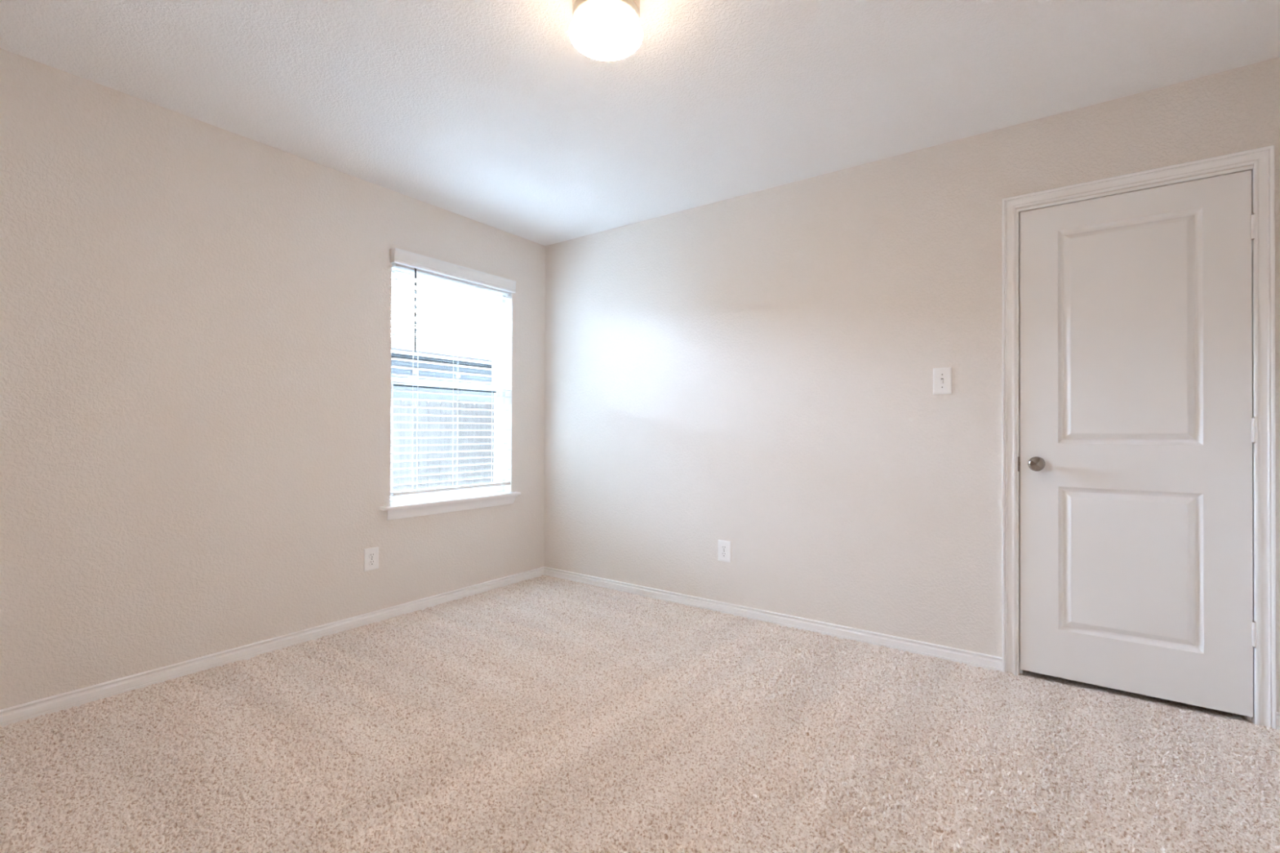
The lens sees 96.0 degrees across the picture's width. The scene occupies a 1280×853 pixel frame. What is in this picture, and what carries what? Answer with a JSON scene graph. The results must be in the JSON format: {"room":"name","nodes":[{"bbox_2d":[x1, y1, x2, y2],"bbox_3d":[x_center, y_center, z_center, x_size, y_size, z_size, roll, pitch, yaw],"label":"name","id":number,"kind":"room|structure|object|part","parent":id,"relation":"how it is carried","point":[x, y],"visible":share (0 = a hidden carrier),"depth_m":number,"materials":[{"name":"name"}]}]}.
{"room":"empty bedroom","nodes":[
{"label":"empty bedroom","id":0,"kind":"room"},
{"bbox_2d":[0,48,545,709],"bbox_3d":[-1.748,-0.131,2.980,0.150,2.454,3.340,0,0,36],"label":"wall","id":1,"kind":"structure","parent":0,"point":[196,315],"depth_m":2.55,"materials":[{"name":"beige paint"}]},
{"bbox_2d":[0,566,543,727],"bbox_3d":[-1.685,1.062,2.924,0.016,0.067,3.340,0,0,36],"label":"baseboard","id":2,"kind":"structure","parent":1,"relation":"attached to","point":[66,700],"depth_m":2.63,"materials":[{"name":"white paint"}]},
{"bbox_2d":[364,546,378,571],"bbox_3d":[-1.490,0.736,3.200,0.009,0.124,0.084,0,0,36],"label":"wall outlet","id":3,"kind":"object","parent":1,"relation":"attached to","point":[371,555],"visible":1,"depth_m":3.20,"materials":[{"name":"white plastic"}]},
{"bbox_2d":[368,560,374,565],"bbox_3d":[-1.488,0.756,3.200,0.006,0.028,0.034,0,0,36],"label":"receptacle","id":4,"kind":"object","parent":3,"relation":"attached to","point":[371,562],"depth_m":3.20,"materials":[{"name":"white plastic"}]},
{"bbox_2d":[368,552,374,558],"bbox_3d":[-1.488,0.717,3.200,0.006,0.028,0.034,0,0,36],"label":"receptacle","id":5,"kind":"object","parent":3,"relation":"attached to","point":[371,555],"depth_m":3.20,"materials":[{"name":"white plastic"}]},
{"bbox_2d":[378,267,520,519],"bbox_3d":[-1.206,-0.218,3.680,0.204,1.508,1.009,0,0,36],"label":"window","id":6,"kind":"structure","parent":1,"relation":"in","point":[433,503],"depth_m":3.76,"materials":[{"name":"white plastic"}]},
{"bbox_3d":[-1.264,-0.595,3.743,0.022,0.697,0.846,0,0,36],"label":"sash","id":7,"kind":"part","parent":6,"relation":"part of","materials":[{"name":"white plastic"}]},
{"bbox_3d":[-1.240,0.078,3.720,0.030,0.733,0.846,0,0,36],"label":"sash","id":8,"kind":"part","parent":6,"relation":"part of","materials":[{"name":"white plastic"}]},
{"bbox_3d":[-1.177,0.464,3.654,0.128,0.018,1.009,0,0,36],"label":"sill","id":9,"kind":"part","parent":6,"relation":"part of","materials":[{"name":"white paint"}]},
{"bbox_2d":[390,247,515,496],"bbox_3d":[-1.166,-0.300,3.657,0.108,1.420,0.909,0,0,36],"label":"window blind","id":10,"kind":"object","parent":6,"relation":"attached to","point":[400,259],"visible":0.96,"depth_m":3.62,"materials":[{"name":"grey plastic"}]},
{"bbox_3d":[-1.341,-0.270,3.459,0.054,1.314,0.014,0,0,36],"label":"ladder cord","id":11,"kind":"part","parent":10,"relation":"part of","materials":[{"name":"white fabric"}]},
{"bbox_3d":[-1.180,0.394,3.682,0.052,0.022,0.876,0,0,36],"label":"rail","id":12,"kind":"part","parent":10,"relation":"part of","materials":[{"name":"white plastic"}]},
{"bbox_3d":[-1.174,-0.268,3.690,0.054,1.314,0.014,0,0,36],"label":"ladder cord","id":13,"kind":"part","parent":10,"relation":"part of","materials":[{"name":"white fabric"}]},
{"bbox_3d":[-0.990,-0.266,3.946,0.054,1.314,0.014,0,0,36],"label":"ladder cord","id":14,"kind":"part","parent":10,"relation":"part of","materials":[{"name":"white fabric"}]},
{"bbox_2d":[0,0,1279,245],"bbox_3d":[-0.138,-1.419,1.828,4.110,0.120,3.580,0,0,36],"label":"ceiling","id":15,"kind":"structure","parent":0,"point":[486,112],"depth_m":2.22,"materials":[{"name":"white paint"}]},
{"bbox_2d":[568,0,642,60],"bbox_3d":[-0.107,-1.278,1.815,0.232,0.161,0.232,0,0,36],"label":"ceiling light","id":16,"kind":"object","parent":15,"relation":"attached to","point":[599,29],"visible":1,"depth_m":1.76,"materials":[{"name":"white glass"}]},
{"bbox_2d":[543,57,1279,712],"bbox_3d":[0.822,-0.120,3.258,3.990,2.454,0.120,0,0,36],"label":"wall","id":17,"kind":"structure","parent":0,"point":[753,371],"depth_m":3.04,"materials":[{"name":"beige paint"}]},
{"bbox_2d":[718,539,731,562],"bbox_3d":[0.497,0.736,3.405,0.084,0.124,0.009,0,0,36],"label":"wall outlet","id":18,"kind":"object","parent":17,"relation":"attached to","point":[724,546],"visible":1,"depth_m":3.40,"materials":[{"name":"white plastic"}]},
{"bbox_2d":[721,551,726,556],"bbox_3d":[0.497,0.756,3.404,0.034,0.028,0.006,0,0,36],"label":"receptacle","id":19,"kind":"object","parent":18,"relation":"attached to","point":[723,553],"depth_m":3.40,"materials":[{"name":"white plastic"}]},
{"bbox_2d":[721,545,726,550],"bbox_3d":[0.497,0.717,3.404,0.034,0.028,0.006,0,0,36],"label":"receptacle","id":20,"kind":"object","parent":18,"relation":"attached to","point":[723,547],"depth_m":3.40,"materials":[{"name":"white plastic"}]},
{"bbox_2d":[543,566,1002,671],"bbox_3d":[0.452,1.072,3.430,2.888,0.067,0.016,0,0,36],"label":"baseboard","id":21,"kind":"structure","parent":17,"relation":"attached to","point":[973,659],"depth_m":3.12,"materials":[{"name":"white paint"}]},
{"bbox_2d":[933,367,951,394],"bbox_3d":[1.432,-0.216,2.733,0.080,0.126,0.018,0,0,36],"label":"light switch","id":22,"kind":"object","parent":17,"relation":"attached to","point":[942,377],"visible":1,"depth_m":2.73,"materials":[{"name":"white plastic"}]},
{"bbox_2d":[1019,169,1256,717],"bbox_3d":[1.971,0.061,2.335,0.734,2.029,0.096,0,0,36],"label":"door","id":23,"kind":"structure","parent":17,"relation":"in","point":[1137,424],"depth_m":2.32,"materials":[{"name":"white paint"}]},
{"bbox_3d":[1.717,0.163,2.497,0.061,0.061,0.062,0,0,36],"label":"knob","id":24,"kind":"part","parent":23,"relation":"part of","materials":[{"name":"silver metal"}]},
{"bbox_3d":[1.986,-0.387,2.355,0.451,0.916,0.016,0,0,36],"label":"panel","id":25,"kind":"part","parent":23,"relation":"part of","materials":[{"name":"white paint"}]},
{"bbox_3d":[1.983,0.565,2.349,0.451,0.614,0.016,0,0,36],"label":"panel","id":26,"kind":"part","parent":23,"relation":"part of","materials":[{"name":"white paint"}]},
{"bbox_2d":[1001,145,1276,729],"bbox_3d":[2.004,0.041,2.392,0.843,2.131,0.137,0,0,36],"label":"door frame","id":27,"kind":"structure","parent":17,"relation":"attached to","point":[1262,159],"depth_m":2.14,"materials":[{"name":"white paint"}]},
{"bbox_3d":[1.686,0.166,2.567,0.006,0.065,0.027,0,0,36],"label":"strike plate","id":28,"kind":"part","parent":27,"relation":"part of","materials":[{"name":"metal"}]},
{"bbox_2d":[1276,711,1279,729],"bbox_3d":[2.351,1.071,2.059,0.108,0.067,0.016,0,0,36],"label":"baseboard","id":29,"kind":"structure","parent":17,"relation":"attached to","point":[1277,713],"depth_m":2.08,"materials":[{"name":"white paint"}]},
{"bbox_2d":[1016,670,1252,723],"bbox_3d":[0.140,1.148,2.210,4.110,0.100,4.560,0,0,36],"label":"floor","id":30,"kind":"structure","parent":0,"point":[1177,705],"depth_m":2.35,"materials":[{"name":"beige carpet"}]},
{"bbox_2d":[0,575,1279,852],"bbox_3d":[-0.036,1.088,1.940,3.838,0.022,2.998,0,0,36],"label":"carpet","id":31,"kind":"structure","parent":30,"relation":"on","point":[543,713],"depth_m":1.93,"materials":[{"name":"beige carpet"}]},
{"label":"outside","id":32,"kind":"structure","parent":0,"visible":0},
{"bbox_3d":[-11.480,1.672,15.139,29.830,0.200,55.000,0,0,36],"label":"ground","id":33,"kind":"structure","parent":32,"visible":0},
{"bbox_2d":[391,337,494,404],"bbox_3d":[-6.228,-0.179,11.977,8.050,3.500,17.000,0,0,36],"label":"house","id":34,"kind":"structure","parent":33,"relation":"on","point":[393,354],"depth_m":9.98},
{"bbox_2d":[412,369,417,374],"bbox_3d":[-3.678,-0.905,9.476,0.055,0.100,0.100,0,0,36],"label":"wall vent","id":35,"kind":"object","parent":34,"relation":"attached to","point":[414,371],"depth_m":9.45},
{"bbox_2d":[392,398,494,491],"bbox_3d":[-1.441,0.642,6.735,0.059,1.828,9.117,0,0,36],"label":"wooden fence","id":36,"kind":"object","parent":33,"relation":"on","point":[396,442],"visible":0.07,"depth_m":5.88,"materials":[{"name":"wood"}]}
]}

